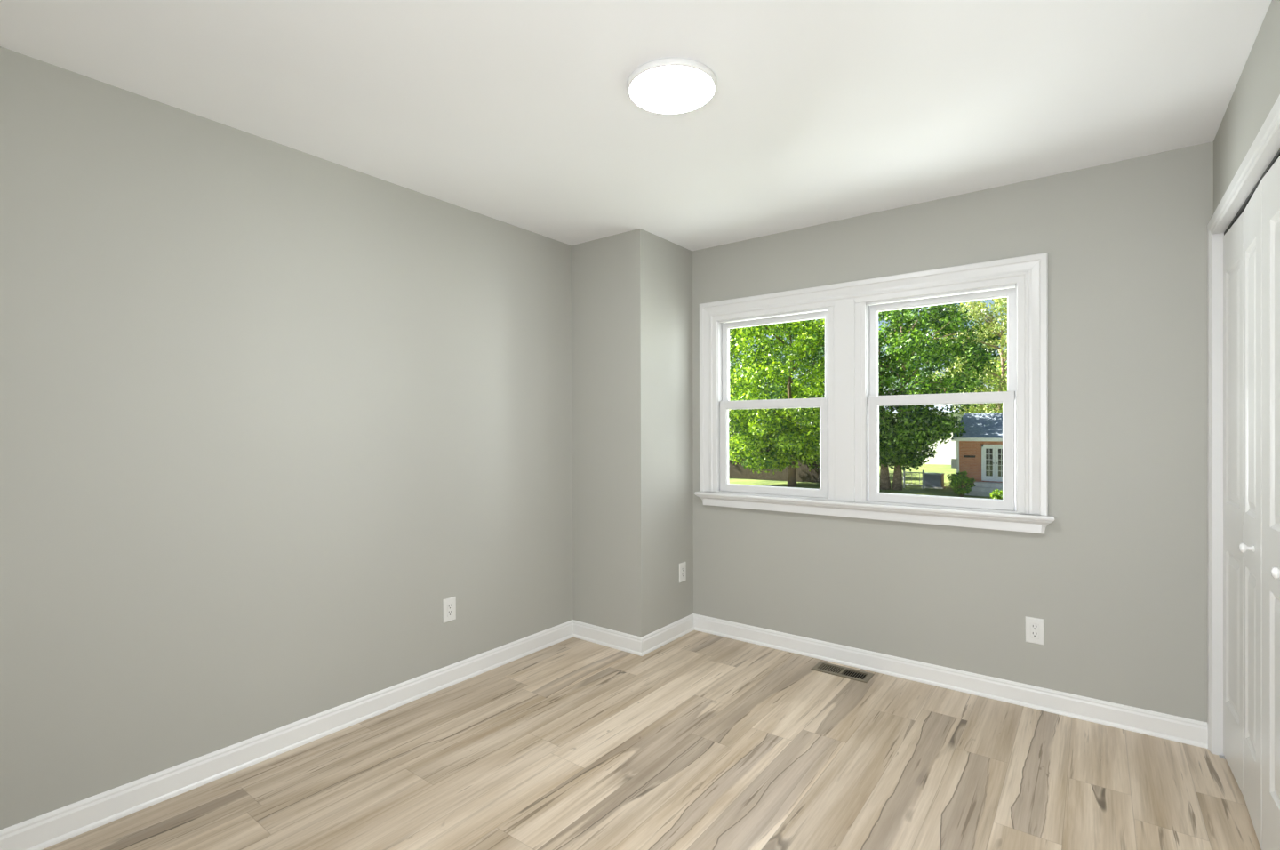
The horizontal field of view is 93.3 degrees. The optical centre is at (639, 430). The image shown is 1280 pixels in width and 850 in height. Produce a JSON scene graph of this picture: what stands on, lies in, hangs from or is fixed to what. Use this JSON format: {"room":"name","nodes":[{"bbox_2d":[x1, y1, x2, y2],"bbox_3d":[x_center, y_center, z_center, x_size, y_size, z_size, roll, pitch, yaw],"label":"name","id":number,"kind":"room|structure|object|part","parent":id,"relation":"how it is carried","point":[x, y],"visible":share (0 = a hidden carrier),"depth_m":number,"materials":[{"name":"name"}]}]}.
{"room":"empty bedroom","nodes":[
{"label":"empty bedroom","id":0,"kind":"room"},
{"bbox_2d":[0,46,572,830],"bbox_3d":[-1.339,0.077,2.702,0.160,2.460,4.269,0,0,37],"label":"wall","id":1,"kind":"structure","parent":0,"point":[268,407],"depth_m":2.30,"materials":[{"name":"grey paint"}]},
{"bbox_2d":[0,613,694,849],"bbox_3d":[-1.050,1.237,2.490,0.556,0.099,3.949,0,0,37],"label":"baseboard","id":2,"kind":"structure","parent":1,"relation":"attached to","point":[43,831],"depth_m":2.42,"materials":[{"name":"white wood"}]},
{"bbox_2d":[442,596,455,623],"bbox_3d":[-0.963,0.905,3.061,0.008,0.118,0.073,0,0,37],"label":"wall outlet","id":3,"kind":"object","parent":1,"relation":"attached to","point":[449,604],"visible":1,"depth_m":3.06,"materials":[{"name":"white plastic"}]},
{"bbox_2d":[447,602,452,616],"bbox_3d":[-0.962,0.905,3.060,0.004,0.067,0.033,0,0,37],"label":"receptacle","id":4,"kind":"object","parent":3,"relation":"attached to","point":[449,604],"depth_m":3.06,"materials":[{"name":"white plastic"}]},
{"bbox_2d":[571,228,693,637],"bbox_3d":[-0.041,0.070,3.847,0.536,2.460,0.559,0,0,37],"label":"wall","id":5,"kind":"structure","parent":0,"point":[632,291],"depth_m":3.63,"materials":[{"name":"grey paint"}]},
{"bbox_2d":[679,561,686,582],"bbox_3d":[0.269,0.888,3.806,0.008,0.118,0.073,0,0,37],"label":"wall outlet","id":6,"kind":"object","parent":5,"relation":"attached to","point":[682,565],"visible":1,"depth_m":3.80,"materials":[{"name":"white plastic"}]},
{"bbox_2d":[681,566,684,577],"bbox_3d":[0.270,0.888,3.805,0.004,0.067,0.033,0,0,37],"label":"receptacle","id":7,"kind":"object","parent":6,"relation":"attached to","point":[683,567],"depth_m":3.80,"materials":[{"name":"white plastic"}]},
{"bbox_2d":[0,0,1271,250],"bbox_3d":[0.134,-1.229,1.588,3.855,0.150,4.269,0,0,37],"label":"ceiling","id":8,"kind":"structure","parent":0,"point":[522,114],"depth_m":2.04,"materials":[{"name":"white paint"}]},
{"bbox_2d":[626,57,717,113],"bbox_3d":[0.106,-1.140,2.015,0.300,0.030,0.300,0,0,37],"label":"recessed light","id":9,"kind":"object","parent":8,"relation":"in","point":[668,85],"visible":1,"depth_m":1.98,"materials":[{"name":"white plastic"}]},
{"bbox_2d":[42,630,1261,849],"bbox_3d":[-0.012,1.286,1.629,3.288,0.001,4.119,0,0,37],"label":"floor","id":10,"kind":"structure","parent":0,"point":[699,740],"depth_m":2.27,"materials":[{"name":"brown wood"}]},
{"bbox_2d":[810,661,874,682],"bbox_3d":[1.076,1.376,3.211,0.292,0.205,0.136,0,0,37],"label":"floor vent","id":11,"kind":"object","parent":10,"relation":"in","point":[831,668],"visible":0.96,"depth_m":3.22,"materials":[{"name":"brown metal"}]},
{"bbox_2d":[692,141,1213,721],"bbox_3d":[1.651,0.068,3.024,3.158,2.460,0.160,0,0,37],"label":"wall","id":12,"kind":"structure","parent":0,"point":[1117,580],"depth_m":2.73,"materials":[{"name":"grey paint"}]},
{"bbox_2d":[717,306,828,499],"bbox_3d":[0.808,-0.149,3.633,0.743,1.118,0.129,0,0,37],"label":"window","id":13,"kind":"structure","parent":12,"relation":"in","point":[724,404],"depth_m":3.64,"materials":[{"name":"white plastic"}]},
{"bbox_3d":[0.786,0.095,3.603,0.687,0.564,0.032,0,0,37],"label":"sash","id":14,"kind":"part","parent":13,"relation":"part of","materials":[{"name":"white plastic"}]},
{"bbox_3d":[0.808,-0.412,3.632,0.695,0.541,0.030,0,0,37],"label":"sash","id":15,"kind":"part","parent":13,"relation":"part of","materials":[{"name":"white plastic"}]},
{"bbox_2d":[699,252,1047,515],"bbox_3d":[1.158,-0.200,3.357,1.842,1.221,0.149,0,0,37],"label":"window frame","id":16,"kind":"structure","parent":12,"relation":"in","point":[1008,398],"depth_m":3.16,"materials":[{"name":"white plastic"}]},
{"bbox_3d":[1.505,0.094,3.062,0.670,0.564,0.032,0,0,37],"label":"sash","id":17,"kind":"part","parent":16,"relation":"part of","materials":[{"name":"white plastic"}]},
{"bbox_3d":[1.527,-0.412,3.092,0.678,0.541,0.030,0,0,37],"label":"sash","id":18,"kind":"part","parent":16,"relation":"part of","materials":[{"name":"white plastic"}]},
{"bbox_3d":[1.550,0.100,3.122,0.682,0.550,0.010,0,0,37],"label":"screen frame","id":19,"kind":"part","parent":16,"relation":"part of","materials":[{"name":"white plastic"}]},
{"bbox_2d":[694,491,1055,533],"bbox_3d":[1.146,0.427,3.332,1.886,0.084,0.158,0,0,37],"label":"window sill","id":20,"kind":"structure","parent":12,"relation":"attached to","point":[994,520],"depth_m":3.15,"materials":[{"name":"white wood"}]},
{"bbox_2d":[693,613,1207,748],"bbox_3d":[1.314,1.229,3.171,2.442,0.099,0.019,0,0,37],"label":"baseboard","id":21,"kind":"structure","parent":12,"relation":"attached to","point":[1183,730],"depth_m":2.92,"materials":[{"name":"white wood"}]},
{"bbox_2d":[1025,616,1044,645],"bbox_3d":[1.824,0.923,2.793,0.073,0.118,0.008,0,0,37],"label":"wall outlet","id":22,"kind":"object","parent":12,"relation":"attached to","point":[1035,627],"visible":1,"depth_m":2.79,"materials":[{"name":"white plastic"}]},
{"bbox_2d":[1030,623,1039,639],"bbox_3d":[1.823,0.923,2.792,0.033,0.067,0.004,0,0,37],"label":"receptacle","id":23,"kind":"object","parent":22,"relation":"attached to","point":[1034,627],"depth_m":2.79,"materials":[{"name":"white plastic"}]},
{"bbox_2d":[1213,0,1279,213],"bbox_3d":[1.111,0.076,0.760,0.100,2.460,4.109,0,0,37],"label":"wall","id":24,"kind":"structure","parent":0,"point":[1257,90],"depth_m":1.86,"materials":[{"name":"grey paint"}]},
{"bbox_2d":[1218,179,1262,848],"bbox_3d":[2.087,0.259,2.096,0.074,2.040,0.684,0,0,37],"label":"door","id":25,"kind":"structure","parent":24,"relation":"in","point":[1243,241],"depth_m":2.10,"materials":[{"name":"wood"}]},
{"bbox_3d":[1.943,0.375,1.937,0.034,0.032,0.032,0,0,38],"label":"knob","id":26,"kind":"part","parent":25,"relation":"part of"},
{"bbox_2d":[1207,94,1279,755],"bbox_3d":[1.892,0.225,1.813,0.118,2.112,1.492,0,0,37],"label":"door frame","id":27,"kind":"structure","parent":24,"relation":"attached to","point":[1264,151],"depth_m":2.38,"materials":[{"name":"white wood"}]},
{"bbox_2d":[1261,156,1279,849],"bbox_3d":[1.676,0.256,1.546,0.070,2.028,0.682,0,0,37],"label":"door","id":28,"kind":"structure","parent":24,"relation":"in","point":[1270,753],"depth_m":1.74,"materials":[{"name":"white wood"}]},
{"bbox_3d":[1.695,0.377,1.601,0.034,0.032,0.032,0,0,35],"label":"knob","id":29,"kind":"part","parent":28,"relation":"part of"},
{"label":"outside","id":30,"kind":"structure","parent":0,"visible":0},
{"bbox_2d":[728,449,992,498],"bbox_3d":[12.496,3.547,74.846,210.000,0.001,125.371,0,0,37],"label":"ground","id":31,"kind":"structure","parent":30,"point":[913,477],"depth_m":42.24,"materials":[{"name":"green plant"}]},
{"bbox_2d":[728,328,783,447],"bbox_3d":[6.141,-3.908,52.834,13.133,15.083,12.655,0,0,-22],"label":"tree","id":32,"kind":"object","parent":31,"relation":"on","point":[731,338],"visible":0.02,"depth_m":49.76,"materials":[{"name":"green plant"}]},
{"bbox_2d":[728,453,819,482],"bbox_3d":[10.019,2.655,44.198,11.883,1.890,0.070,0,0,37],"label":"fence","id":33,"kind":"object","parent":31,"relation":"on","point":[737,470],"visible":0.27,"depth_m":44.23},
{"bbox_2d":[738,319,824,428],"bbox_3d":[20.774,-6.037,80.189,16.823,19.111,17.208,0,0,37],"label":"tree","id":34,"kind":"object","parent":31,"relation":"on","point":[821,348],"visible":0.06,"depth_m":76.13,"materials":[{"name":"green plant"}]},
{"bbox_2d":[728,318,880,487],"bbox_3d":[9.521,-3.142,40.289,11.755,13.609,11.268,0,0,7],"label":"shade tree","id":35,"kind":"object","parent":31,"relation":"on","point":[790,443],"visible":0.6,"depth_m":38.18,"materials":[{"name":"green plant"}]},
{"bbox_2d":[903,469,924,488],"bbox_3d":[17.346,3.037,38.318,1.280,1.200,0.133,0,0,37],"label":"gate","id":36,"kind":"object","parent":31,"relation":"on","point":[904,472],"visible":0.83,"depth_m":38.27,"materials":[{"name":"grey wood"}]},
{"bbox_3d":[16.891,3.037,38.661,0.140,1.200,0.133,0,0,37],"label":"post","id":37,"kind":"part","parent":36,"relation":"part of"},
{"bbox_3d":[17.346,3.027,38.318,1.140,0.850,0.070,0,0,37],"label":"rail","id":38,"kind":"part","parent":36,"relation":"part of","materials":[{"name":"grey metal"}]},
{"bbox_3d":[17.802,3.036,37.976,0.140,1.200,0.133,0,0,37],"label":"post","id":39,"kind":"part","parent":36,"relation":"part of","materials":[{"name":"grey wood"}]},
{"bbox_2d":[884,404,962,464],"bbox_3d":[30.490,-0.287,69.660,12.600,7.600,8.600,0,0,37],"label":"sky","id":40,"kind":"structure","parent":31,"relation":"on","point":[947,452],"depth_m":63.64,"materials":[{"name":"white"}]},
{"bbox_2d":[920,472,945,488],"bbox_3d":[18.735,3.147,38.609,1.240,0.970,0.900,0,0,37],"label":"air conditioner","id":41,"kind":"object","parent":31,"relation":"on","point":[932,480],"visible":0.82,"depth_m":38.24,"materials":[{"name":"metal"}]},
{"bbox_2d":[927,475,939,486],"bbox_3d":[18.493,3.160,38.286,1.000,0.627,0.017,0,0,37],"label":"grille","id":42,"kind":"object","parent":41,"relation":"attached to","point":[932,480],"depth_m":38.23,"materials":[{"name":"metal"}]},
{"bbox_3d":[18.735,3.152,38.609,1.100,0.800,0.800,0,0,37],"label":"casing","id":43,"kind":"part","parent":41,"relation":"part of","materials":[{"name":"paint"}]},
{"bbox_2d":[878,301,995,490],"bbox_3d":[16.232,-3.216,36.810,9.252,13.757,8.839,0,0,14],"label":"shade tree","id":44,"kind":"object","parent":31,"relation":"on","point":[901,439],"visible":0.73,"depth_m":35.30,"materials":[{"name":"green plant"}]},
{"bbox_2d":[881,304,1005,405],"bbox_3d":[44.075,-7.362,88.073,17.888,21.589,17.924,0,0,37],"label":"tree","id":45,"kind":"object","parent":31,"relation":"on","point":[929,368],"visible":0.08,"depth_m":85.47,"materials":[{"name":"green plant"}]},
{"bbox_2d":[947,471,975,496],"bbox_3d":[17.853,2.914,33.517,1.428,1.494,1.244,0,0,16],"label":"shrub","id":46,"kind":"object","parent":31,"relation":"on","point":[957,480],"visible":1,"depth_m":33.33,"materials":[{"name":"green plant"}]},
{"bbox_2d":[928,296,1007,415],"bbox_3d":[27.387,-3.872,46.537,9.384,14.941,9.234,0,0,37],"label":"tree","id":47,"kind":"object","parent":31,"relation":"on","point":[975,309],"visible":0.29,"depth_m":46.20,"materials":[{"name":"green plant"}]},
{"bbox_2d":[951,412,1002,496],"bbox_3d":[24.433,1.234,35.991,9.630,4.780,9.850,0,0,37],"label":"brick house","id":48,"kind":"structure","parent":31,"relation":"on","point":[979,450],"depth_m":35.40,"materials":[{"name":"brown brick"}]},
{"bbox_3d":[20.213,1.873,34.983,0.595,1.950,0.040,0,0,37],"label":"french door","id":49,"kind":"part","parent":48,"relation":"part of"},
{"bbox_3d":[20.217,1.813,34.988,0.355,1.610,0.010,0,0,37],"label":"pane","id":50,"kind":"part","parent":48,"relation":"part of","materials":[{"name":"clear glass"}]},
{"bbox_3d":[20.454,1.838,34.801,1.400,2.120,0.080,0,0,37],"label":"door frame","id":51,"kind":"part","parent":48,"relation":"part of","materials":[{"name":"white wood"}]},
{"bbox_3d":[20.696,1.873,34.619,0.595,1.950,0.040,0,0,37],"label":"french door","id":52,"kind":"part","parent":48,"relation":"part of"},
{"bbox_3d":[20.700,1.813,34.625,0.355,1.610,0.010,0,0,37],"label":"pane","id":53,"kind":"part","parent":48,"relation":"part of","materials":[{"name":"clear glass"}]},
{"bbox_2d":[968,360,1007,413],"bbox_3d":[35.681,-2.230,55.835,11.030,11.574,9.752,0,0,-4],"label":"tree","id":54,"kind":"object","parent":31,"relation":"on","point":[999,373],"visible":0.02,"depth_m":55.71,"materials":[{"name":"green plant"}]},
{"bbox_2d":[989,488,1002,499],"bbox_3d":[18.986,3.389,31.604,1.315,0.711,1.320,0,0,37],"label":"plant","id":55,"kind":"object","parent":31,"relation":"on","point":[996,494],"visible":0.6,"depth_m":31.49,"materials":[{"name":"green plant"}]}
]}

